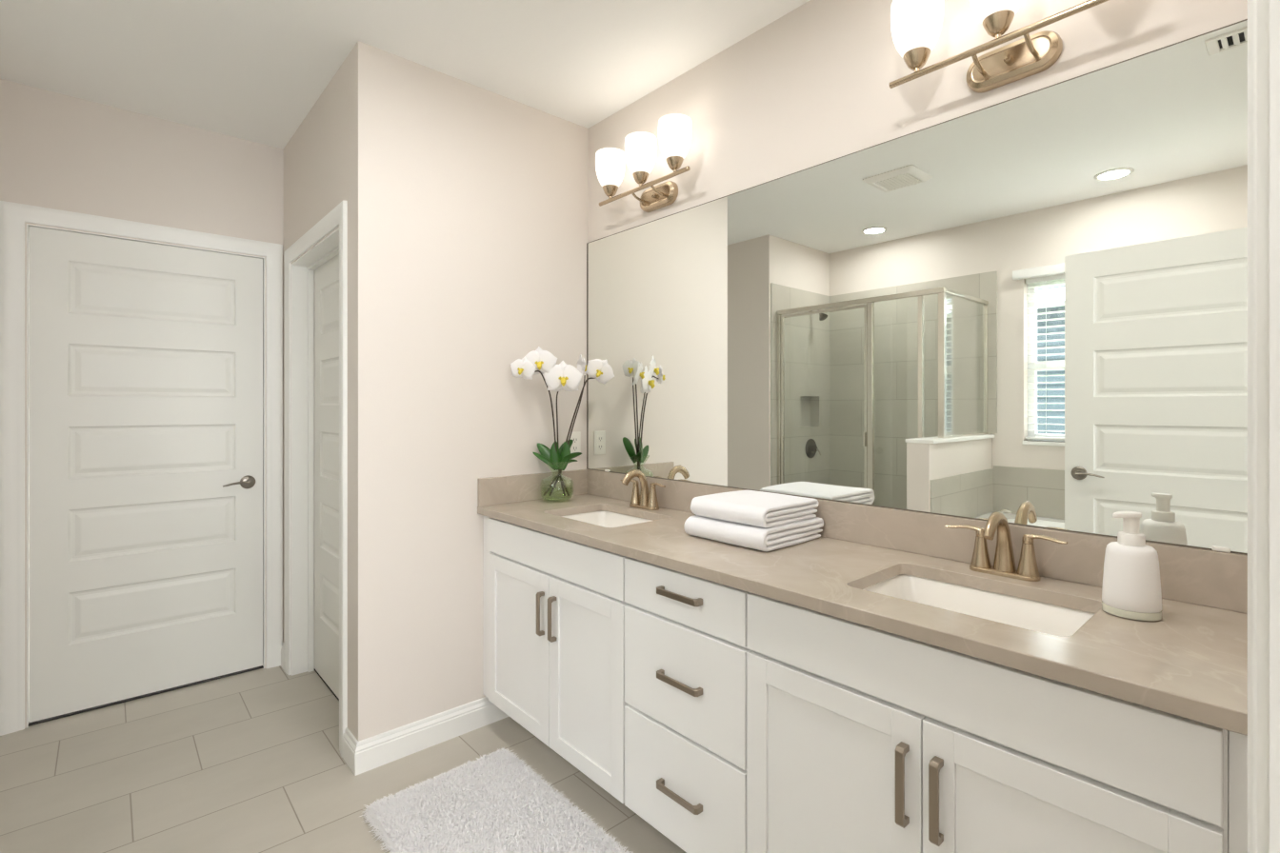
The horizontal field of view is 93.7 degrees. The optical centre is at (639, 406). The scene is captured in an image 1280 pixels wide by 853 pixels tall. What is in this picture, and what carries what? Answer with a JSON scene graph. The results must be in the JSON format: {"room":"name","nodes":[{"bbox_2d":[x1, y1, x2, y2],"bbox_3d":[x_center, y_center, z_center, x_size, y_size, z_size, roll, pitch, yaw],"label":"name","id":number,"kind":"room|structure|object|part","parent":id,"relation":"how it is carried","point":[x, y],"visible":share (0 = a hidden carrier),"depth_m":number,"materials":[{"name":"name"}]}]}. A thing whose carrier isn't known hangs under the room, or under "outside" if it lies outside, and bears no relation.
{"room":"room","nodes":[
{"label":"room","id":0,"kind":"room"},
{"bbox_2d":[0,79,283,728],"bbox_3d":[-2.266,0.000,2.873,1.236,2.700,0.115,0,0,-42],"label":"wall","id":1,"kind":"structure","parent":0,"point":[58,150],"depth_m":2.75,"materials":[{"name":"white paint"}]},
{"bbox_2d":[0,200,282,736],"bbox_3d":[-2.287,0.252,2.843,1.019,2.197,0.132,0,0,-42],"label":"door frame","id":2,"kind":"structure","parent":1,"relation":"attached to","point":[13,216],"depth_m":2.52,"materials":[{"name":"white paint"}]},
{"bbox_2d":[29,226,262,722],"bbox_3d":[-2.254,0.287,2.806,0.847,2.098,0.094,0,0,-42],"label":"door","id":3,"kind":"structure","parent":1,"relation":"in","point":[146,359],"depth_m":2.77,"materials":[{"name":"white paint"}]},
{"bbox_3d":[-2.004,0.385,2.982,0.114,0.021,0.023,0,0,-42],"label":"lever","id":4,"kind":"part","parent":3,"relation":"part of","materials":[{"name":"silver metal"}]},
{"bbox_3d":[-1.977,0.384,3.031,0.067,0.067,0.057,0,0,-42],"label":"handle","id":5,"kind":"part","parent":3,"relation":"part of","materials":[{"name":"silver metal"}]},
{"bbox_2d":[283,55,348,728],"bbox_3d":[-1.441,0.000,2.770,0.140,2.700,1.135,0,0,-42],"label":"wall","id":6,"kind":"structure","parent":0,"point":[316,156],"depth_m":2.67,"materials":[{"name":"white paint"}]},
{"bbox_2d":[280,642,284,671],"bbox_3d":[-1.843,1.293,3.104,0.016,0.114,0.100,0,0,-42],"label":"baseboard","id":7,"kind":"structure","parent":6,"relation":"attached to","point":[283,645],"depth_m":3.10,"materials":[{"name":"white paint"}]},
{"bbox_2d":[284,200,347,758],"bbox_3d":[-1.420,0.278,2.733,0.157,2.144,1.016,0,0,-42],"label":"door frame","id":8,"kind":"structure","parent":6,"relation":"attached to","point":[303,269],"depth_m":3.02,"materials":[{"name":"white paint"}]},
{"bbox_2d":[314,254,339,699],"bbox_3d":[-1.400,0.317,2.751,0.094,2.041,0.838,0,0,-42],"label":"door","id":9,"kind":"structure","parent":6,"relation":"in","point":[326,275],"depth_m":2.90,"materials":[{"name":"white paint"}]},
{"bbox_2d":[0,665,686,852],"bbox_3d":[-1.038,1.410,1.479,3.320,0.120,4.000,0,0,-42],"label":"floor","id":10,"kind":"structure","parent":0,"point":[250,762],"depth_m":2.19,"materials":[{"name":"tile"}]},
{"bbox_2d":[28,665,263,726],"bbox_3d":[-2.292,1.347,2.848,0.853,0.006,0.088,0,0,-42],"label":"threshold","id":11,"kind":"object","parent":10,"relation":"on","point":[260,667],"visible":0.43,"depth_m":2.77,"materials":[{"name":"black"}]},
{"bbox_2d":[314,669,339,700],"bbox_3d":[-1.377,1.347,2.772,0.037,0.006,0.846,0,0,-42],"label":"threshold","id":12,"kind":"object","parent":10,"relation":"on","point":[314,670],"visible":0.21,"depth_m":2.90,"materials":[{"name":"black"}]},
{"bbox_2d":[360,747,633,852],"bbox_3d":[-0.436,1.333,1.849,0.583,0.032,0.916,0,0,-42],"label":"bath mat","id":13,"kind":"object","parent":10,"relation":"on","point":[495,803],"visible":1,"depth_m":1.94,"materials":[{"name":"white fabric"}]},
{"bbox_2d":[483,516,628,803],"bbox_3d":[-0.163,0.901,2.363,0.588,0.898,0.938,0,0,-42],"label":"base cabinet","id":14,"kind":"object","parent":10,"relation":"on","point":[554,606],"visible":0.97,"depth_m":2.10,"materials":[{"name":"white paint"}]},
{"bbox_3d":[-0.471,0.913,2.323,0.020,0.610,0.456,0,0,-42],"label":"door","id":15,"kind":"part","parent":14,"relation":"part of","materials":[{"name":"white paint"}]},
{"bbox_3d":[-0.359,0.747,2.162,0.028,0.155,0.017,0,0,-42],"label":"handle","id":16,"kind":"part","parent":14,"relation":"part of","materials":[{"name":"brown metal"}]},
{"bbox_3d":[-0.309,0.747,2.106,0.028,0.155,0.017,0,0,-42],"label":"handle","id":17,"kind":"part","parent":14,"relation":"part of","materials":[{"name":"brown metal"}]},
{"bbox_3d":[-0.181,0.913,1.998,0.020,0.610,0.410,0,0,-42],"label":"door","id":18,"kind":"part","parent":14,"relation":"part of","materials":[{"name":"white paint"}]},
{"bbox_2d":[477,469,1247,736],"bbox_3d":[0.301,0.377,1.853,0.581,0.148,2.318,0,0,-42],"label":"countertop","id":19,"kind":"structure","parent":14,"relation":"on","point":[1190,663],"depth_m":1.40,"materials":[{"name":"beige stone"}]},
{"bbox_2d":[540,460,573,502],"bbox_3d":[-0.369,0.331,2.669,0.149,0.176,0.149,0,0,-42],"label":"vase","id":20,"kind":"object","parent":19,"relation":"on","point":[558,486],"visible":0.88,"depth_m":2.66,"materials":[{"name":"clear glass"}]},
{"bbox_2d":[510,346,614,496],"bbox_3d":[-0.345,0.070,2.652,0.448,0.661,0.153,0,0,-15],"label":"orchid","id":21,"kind":"object","parent":20,"relation":"in","point":[561,376],"visible":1,"depth_m":2.63,"materials":[{"name":"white plant"}]},
{"bbox_3d":[-0.501,-0.165,2.574,0.119,0.099,0.023,0,0,14],"label":"flower","id":22,"kind":"part","parent":21,"relation":"part of","materials":[{"name":"white plant"}]},
{"bbox_3d":[-0.437,-0.200,2.608,0.154,0.121,0.030,0,0,-4],"label":"flower","id":23,"kind":"part","parent":21,"relation":"part of","materials":[{"name":"white plant"}]},
{"bbox_3d":[-0.406,0.120,2.619,0.191,0.554,0.078,0,0,-42],"label":"stem","id":24,"kind":"part","parent":21,"relation":"part of","materials":[{"name":"brown plant"}]},
{"bbox_3d":[-0.355,0.153,2.662,0.031,0.494,0.055,0,0,23],"label":"stem","id":25,"kind":"part","parent":21,"relation":"part of","materials":[{"name":"brown plant"}]},
{"bbox_3d":[-0.337,-0.134,2.627,0.173,0.135,0.026,0,0,-11],"label":"flower","id":26,"kind":"part","parent":21,"relation":"part of","materials":[{"name":"white plant"}]},
{"bbox_3d":[-0.326,0.130,2.683,0.123,0.541,0.112,0,0,-42],"label":"stem","id":27,"kind":"part","parent":21,"relation":"part of","materials":[{"name":"brown plant"}]},
{"bbox_3d":[-0.305,0.130,2.657,0.187,0.535,0.166,0,0,-42],"label":"stem","id":28,"kind":"part","parent":21,"relation":"part of","materials":[{"name":"brown plant"}]},
{"bbox_3d":[-0.264,-0.187,2.685,0.020,0.095,0.118,0,0,-24],"label":"flower","id":29,"kind":"part","parent":21,"relation":"part of","materials":[{"name":"white plant"}]},
{"bbox_3d":[-0.177,-0.153,2.650,0.128,0.110,0.040,0,0,-11],"label":"flower","id":30,"kind":"part","parent":21,"relation":"part of","materials":[{"name":"white plant"}]},
{"bbox_2d":[560,510,651,527],"bbox_3d":[-0.133,0.525,2.340,0.365,0.146,0.492,0,0,-42],"label":"sink","id":31,"kind":"object","parent":19,"relation":"in","point":[603,518],"visible":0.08,"depth_m":2.55,"materials":[{"name":"white ceramic"}]},
{"bbox_2d":[620,469,665,510],"bbox_3d":[-0.016,0.338,2.457,0.148,0.163,0.270,0,0,-42],"label":"faucet","id":32,"kind":"object","parent":19,"relation":"on","point":[646,499],"visible":1,"depth_m":2.46,"materials":[{"name":"gold metal"}]},
{"bbox_3d":[-0.045,0.321,2.548,0.094,0.026,0.023,0,0,39],"label":"lever","id":33,"kind":"part","parent":32,"relation":"part of","materials":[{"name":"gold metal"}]},
{"bbox_3d":[-0.018,0.371,2.526,0.047,0.076,0.047,0,0,-42],"label":"handle","id":34,"kind":"part","parent":32,"relation":"part of","materials":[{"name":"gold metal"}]},
{"bbox_3d":[-0.016,0.333,2.457,0.148,0.153,0.050,0,0,-42],"label":"spout","id":35,"kind":"part","parent":32,"relation":"part of","materials":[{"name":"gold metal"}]},
{"bbox_3d":[0.017,0.413,2.487,0.052,0.012,0.156,0,0,-42],"label":"plate","id":36,"kind":"part","parent":32,"relation":"part of","materials":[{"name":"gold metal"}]},
{"bbox_3d":[0.052,0.371,2.447,0.047,0.076,0.047,0,0,-42],"label":"handle","id":37,"kind":"part","parent":32,"relation":"part of","materials":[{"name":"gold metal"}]},
{"bbox_3d":[0.071,0.321,2.417,0.023,0.026,0.094,0,0,-33],"label":"lever","id":38,"kind":"part","parent":32,"relation":"part of","materials":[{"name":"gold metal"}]},
{"bbox_2d":[684,515,823,551],"bbox_3d":[0.366,0.387,1.933,0.329,0.065,0.322,0,0,-42],"label":"towel","id":39,"kind":"object","parent":19,"relation":"on","point":[763,539],"visible":0.73,"depth_m":1.81,"materials":[{"name":"white fabric"}]},
{"bbox_2d":[690,490,818,527],"bbox_3d":[0.368,0.323,1.932,0.304,0.063,0.296,0,0,-42],"label":"towel","id":40,"kind":"object","parent":39,"relation":"on","point":[751,508],"visible":1,"depth_m":1.85,"materials":[{"name":"white fabric"}]},
{"bbox_2d":[863,574,1095,637],"bbox_3d":[0.742,0.525,1.353,0.360,0.146,0.495,0,0,-42],"label":"sink","id":41,"kind":"object","parent":19,"relation":"in","point":[1020,612],"visible":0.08,"depth_m":1.46,"materials":[{"name":"white ceramic"}]},
{"bbox_2d":[945,511,1067,581],"bbox_3d":[0.876,0.338,1.471,0.148,0.163,0.270,0,0,-42],"label":"faucet","id":42,"kind":"object","parent":19,"relation":"on","point":[1004,564],"visible":1,"depth_m":1.48,"materials":[{"name":"gold metal"}]},
{"bbox_3d":[0.848,0.321,1.562,0.094,0.026,0.023,0,0,39],"label":"lever","id":43,"kind":"part","parent":42,"relation":"part of","materials":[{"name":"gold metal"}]},
{"bbox_3d":[0.875,0.371,1.540,0.047,0.076,0.047,0,0,-42],"label":"handle","id":44,"kind":"part","parent":42,"relation":"part of","materials":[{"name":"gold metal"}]},
{"bbox_3d":[0.876,0.333,1.471,0.148,0.153,0.050,0,0,-42],"label":"spout","id":45,"kind":"part","parent":42,"relation":"part of","materials":[{"name":"gold metal"}]},
{"bbox_3d":[0.910,0.413,1.501,0.052,0.012,0.156,0,0,-42],"label":"plate","id":46,"kind":"part","parent":42,"relation":"part of","materials":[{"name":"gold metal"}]},
{"bbox_3d":[0.945,0.371,1.461,0.047,0.076,0.047,0,0,-42],"label":"handle","id":47,"kind":"part","parent":42,"relation":"part of","materials":[{"name":"gold metal"}]},
{"bbox_3d":[0.964,0.321,1.431,0.023,0.026,0.094,0,0,-33],"label":"lever","id":48,"kind":"part","parent":42,"relation":"part of","materials":[{"name":"gold metal"}]},
{"bbox_2d":[1101,511,1162,621],"bbox_3d":[0.994,0.317,1.214,0.095,0.206,0.095,0,0,-42],"label":"soap dispenser","id":49,"kind":"object","parent":19,"relation":"on","point":[1131,582],"visible":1,"depth_m":1.19,"materials":[{"name":"white ceramic"}]},
{"bbox_3d":[0.994,0.240,1.214,0.029,0.032,0.029,0,0,-42],"label":"pump stem","id":50,"kind":"part","parent":49,"relation":"part of","materials":[{"name":"white plastic"}]},
{"bbox_3d":[0.994,0.411,1.214,0.095,0.016,0.095,0,0,-42],"label":"glass","id":51,"kind":"part","parent":49,"relation":"part of","materials":[{"name":"beige"}]},
{"bbox_2d":[624,557,751,852],"bbox_3d":[0.305,0.901,1.837,0.588,0.898,0.468,0,0,-42],"label":"base cabinet","id":52,"kind":"object","parent":10,"relation":"on","point":[686,635],"visible":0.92,"depth_m":1.63,"materials":[{"name":"white paint"}]},
{"bbox_3d":[0.104,1.065,1.641,0.028,0.017,0.160,0,0,-42],"label":"handle","id":53,"kind":"part","parent":52,"relation":"part of","materials":[{"name":"brown metal"}]},
{"bbox_3d":[0.104,0.755,1.641,0.028,0.017,0.160,0,0,-42],"label":"handle","id":54,"kind":"part","parent":52,"relation":"part of","materials":[{"name":"brown metal"}]},
{"bbox_3d":[0.104,0.518,1.641,0.028,0.017,0.160,0,0,-42],"label":"handle","id":55,"kind":"part","parent":52,"relation":"part of","materials":[{"name":"brown metal"}]},
{"bbox_3d":[0.114,1.065,1.666,0.020,0.305,0.462,0,0,-42],"label":"drawer","id":56,"kind":"part","parent":52,"relation":"part of","materials":[{"name":"white paint"}]},
{"bbox_3d":[0.114,0.755,1.666,0.020,0.295,0.462,0,0,-42],"label":"drawer","id":57,"kind":"part","parent":52,"relation":"part of","materials":[{"name":"white paint"}]},
{"bbox_3d":[0.114,0.530,1.666,0.020,0.136,0.462,0,0,-42],"label":"drawer","id":58,"kind":"part","parent":52,"relation":"part of","materials":[{"name":"white paint"}]},
{"bbox_2d":[746,592,1247,852],"bbox_3d":[0.763,0.901,1.321,0.588,0.898,0.909,0,0,-42],"label":"base cabinet","id":59,"kind":"object","parent":10,"relation":"on","point":[861,738],"visible":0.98,"depth_m":1.12,"materials":[{"name":"white paint"}]},
{"bbox_3d":[0.412,0.913,1.330,0.020,0.610,0.424,0,0,-42],"label":"door","id":60,"kind":"part","parent":59,"relation":"part of","materials":[{"name":"white paint"}]},
{"bbox_3d":[0.515,0.744,1.179,0.028,0.155,0.017,0,0,-42],"label":"handle","id":61,"kind":"part","parent":59,"relation":"part of","materials":[{"name":"brown metal"}]},
{"bbox_3d":[0.558,0.744,1.130,0.028,0.155,0.017,0,0,-42],"label":"handle","id":62,"kind":"part","parent":59,"relation":"part of","materials":[{"name":"brown metal"}]},
{"bbox_3d":[0.694,0.913,1.013,0.020,0.610,0.418,0,0,-42],"label":"door","id":63,"kind":"part","parent":59,"relation":"part of","materials":[{"name":"white paint"}]},
{"bbox_2d":[0,0,809,149],"bbox_3d":[-1.038,-1.410,1.479,3.320,0.120,4.000,0,0,-42],"label":"ceiling","id":64,"kind":"structure","parent":0,"point":[253,70],"depth_m":2.26,"materials":[{"name":"white paint"}]},
{"bbox_2d":[348,40,587,741],"bbox_3d":[-0.684,0.000,2.606,1.054,2.700,0.115,0,0,-42],"label":"wall","id":65,"kind":"structure","parent":0,"point":[468,203],"depth_m":2.42,"materials":[{"name":"white paint"}]},
{"bbox_2d":[342,697,509,776],"bbox_3d":[-0.848,1.293,2.462,0.650,0.114,0.148,0,0,-42],"label":"baseboard","id":66,"kind":"structure","parent":65,"relation":"attached to","point":[372,752],"depth_m":2.34,"materials":[{"name":"white paint"}]},
{"bbox_2d":[567,431,580,456],"bbox_3d":[-0.311,0.178,2.855,0.072,0.116,0.008,0,0,-42],"label":"outlet","id":67,"kind":"object","parent":65,"relation":"attached to","point":[575,436],"visible":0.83,"depth_m":2.86,"materials":[{"name":"white plastic"}]},
{"bbox_2d":[571,437,578,442],"bbox_3d":[-0.310,0.158,2.853,0.034,0.029,0.002,0,0,-42],"label":"receptacle","id":68,"kind":"object","parent":67,"relation":"attached to","point":[575,439],"depth_m":2.85,"materials":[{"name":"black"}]},
{"bbox_2d":[571,444,578,451],"bbox_3d":[-0.310,0.198,2.853,0.034,0.029,0.002,0,0,-42],"label":"receptacle","id":69,"kind":"object","parent":67,"relation":"attached to","point":[574,448],"depth_m":2.85,"materials":[{"name":"white plastic"}]},
{"bbox_2d":[587,0,1247,242],"bbox_3d":[0.600,0.000,2.045,0.120,2.700,2.670,0,0,-42],"label":"wall","id":70,"kind":"structure","parent":0,"point":[810,88],"depth_m":1.94,"materials":[{"name":"white paint"}]},
{"bbox_2d":[595,113,692,212],"bbox_3d":[0.019,-0.967,2.475,0.174,0.262,0.544,0,0,-42],"label":"vanity light","id":71,"kind":"object","parent":70,"relation":"attached to","point":[674,130],"visible":1,"depth_m":2.43,"materials":[{"name":"white glass"}]},
{"bbox_3d":[-0.129,-1.026,2.608,0.131,0.145,0.131,0,0,-42],"label":"lamp shade","id":72,"kind":"part","parent":71,"relation":"part of","materials":[{"name":"white glass"}]},
{"bbox_3d":[-0.006,-0.884,2.530,0.085,0.034,0.011,0,0,-42],"label":"arm","id":73,"kind":"part","parent":71,"relation":"part of","materials":[{"name":"gold metal"}]},
{"bbox_3d":[0.003,-1.026,2.461,0.131,0.145,0.131,0,0,-42],"label":"lamp shade","id":74,"kind":"part","parent":71,"relation":"part of","materials":[{"name":"white glass"}]},
{"bbox_3d":[0.071,-0.884,2.443,0.085,0.034,0.011,0,0,-42],"label":"arm","id":75,"kind":"part","parent":71,"relation":"part of","materials":[{"name":"gold metal"}]},
{"bbox_3d":[0.135,-1.026,2.313,0.131,0.145,0.131,0,0,-42],"label":"lamp shade","id":76,"kind":"part","parent":71,"relation":"part of","materials":[{"name":"white glass"}]},
{"bbox_2d":[586,19,1247,555],"bbox_3d":[0.507,-0.244,2.049,0.011,1.094,2.300,0,0,-42],"label":"wall mirror","id":77,"kind":"object","parent":70,"relation":"attached to","point":[1031,308],"visible":1,"depth_m":1.60,"materials":[{"name":"silver mirror"}]},
{"bbox_2d":[587,469,1247,613],"bbox_3d":[0.517,0.361,2.031,0.020,0.117,2.298,0,0,-42],"label":"backsplash","id":78,"kind":"structure","parent":70,"relation":"attached to","point":[1191,575],"depth_m":1.56,"materials":[{"name":"beige stone"}]},
{"bbox_2d":[889,0,1109,93],"bbox_3d":[0.896,-0.967,1.488,0.174,0.262,0.544,0,0,-42],"label":"vanity light","id":79,"kind":"object","parent":70,"relation":"attached to","point":[916,25],"visible":1,"depth_m":1.54,"materials":[{"name":"gold metal"}]},
{"bbox_3d":[0.749,-1.026,1.622,0.131,0.145,0.131,0,0,-42],"label":"lamp shade","id":80,"kind":"part","parent":79,"relation":"part of","materials":[{"name":"white glass"}]},
{"bbox_3d":[0.871,-0.884,1.544,0.085,0.034,0.011,0,0,-42],"label":"arm","id":81,"kind":"part","parent":79,"relation":"part of","materials":[{"name":"gold metal"}]},
{"bbox_3d":[0.880,-1.026,1.474,0.131,0.145,0.131,0,0,-42],"label":"lamp shade","id":82,"kind":"part","parent":79,"relation":"part of","materials":[{"name":"white glass"}]},
{"bbox_3d":[0.948,-0.884,1.457,0.085,0.034,0.011,0,0,-42],"label":"arm","id":83,"kind":"part","parent":79,"relation":"part of","materials":[{"name":"gold metal"}]},
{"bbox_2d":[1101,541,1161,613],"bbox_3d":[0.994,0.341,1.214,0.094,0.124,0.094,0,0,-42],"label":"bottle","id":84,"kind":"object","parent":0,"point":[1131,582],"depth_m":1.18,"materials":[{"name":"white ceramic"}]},
{"bbox_3d":[0.195,0.000,0.130,3.030,2.700,0.115,0,0,-42],"label":"wall","id":85,"kind":"structure","parent":0,"visible":0},
{"bbox_2d":[1247,0,1279,852],"bbox_3d":[0.242,0.252,0.183,1.006,2.197,0.132,0,0,-42],"label":"door frame","id":86,"kind":"structure","parent":85,"relation":"attached to","point":[1258,10],"depth_m":0.51,"materials":[{"name":"white paint"}]}
]}

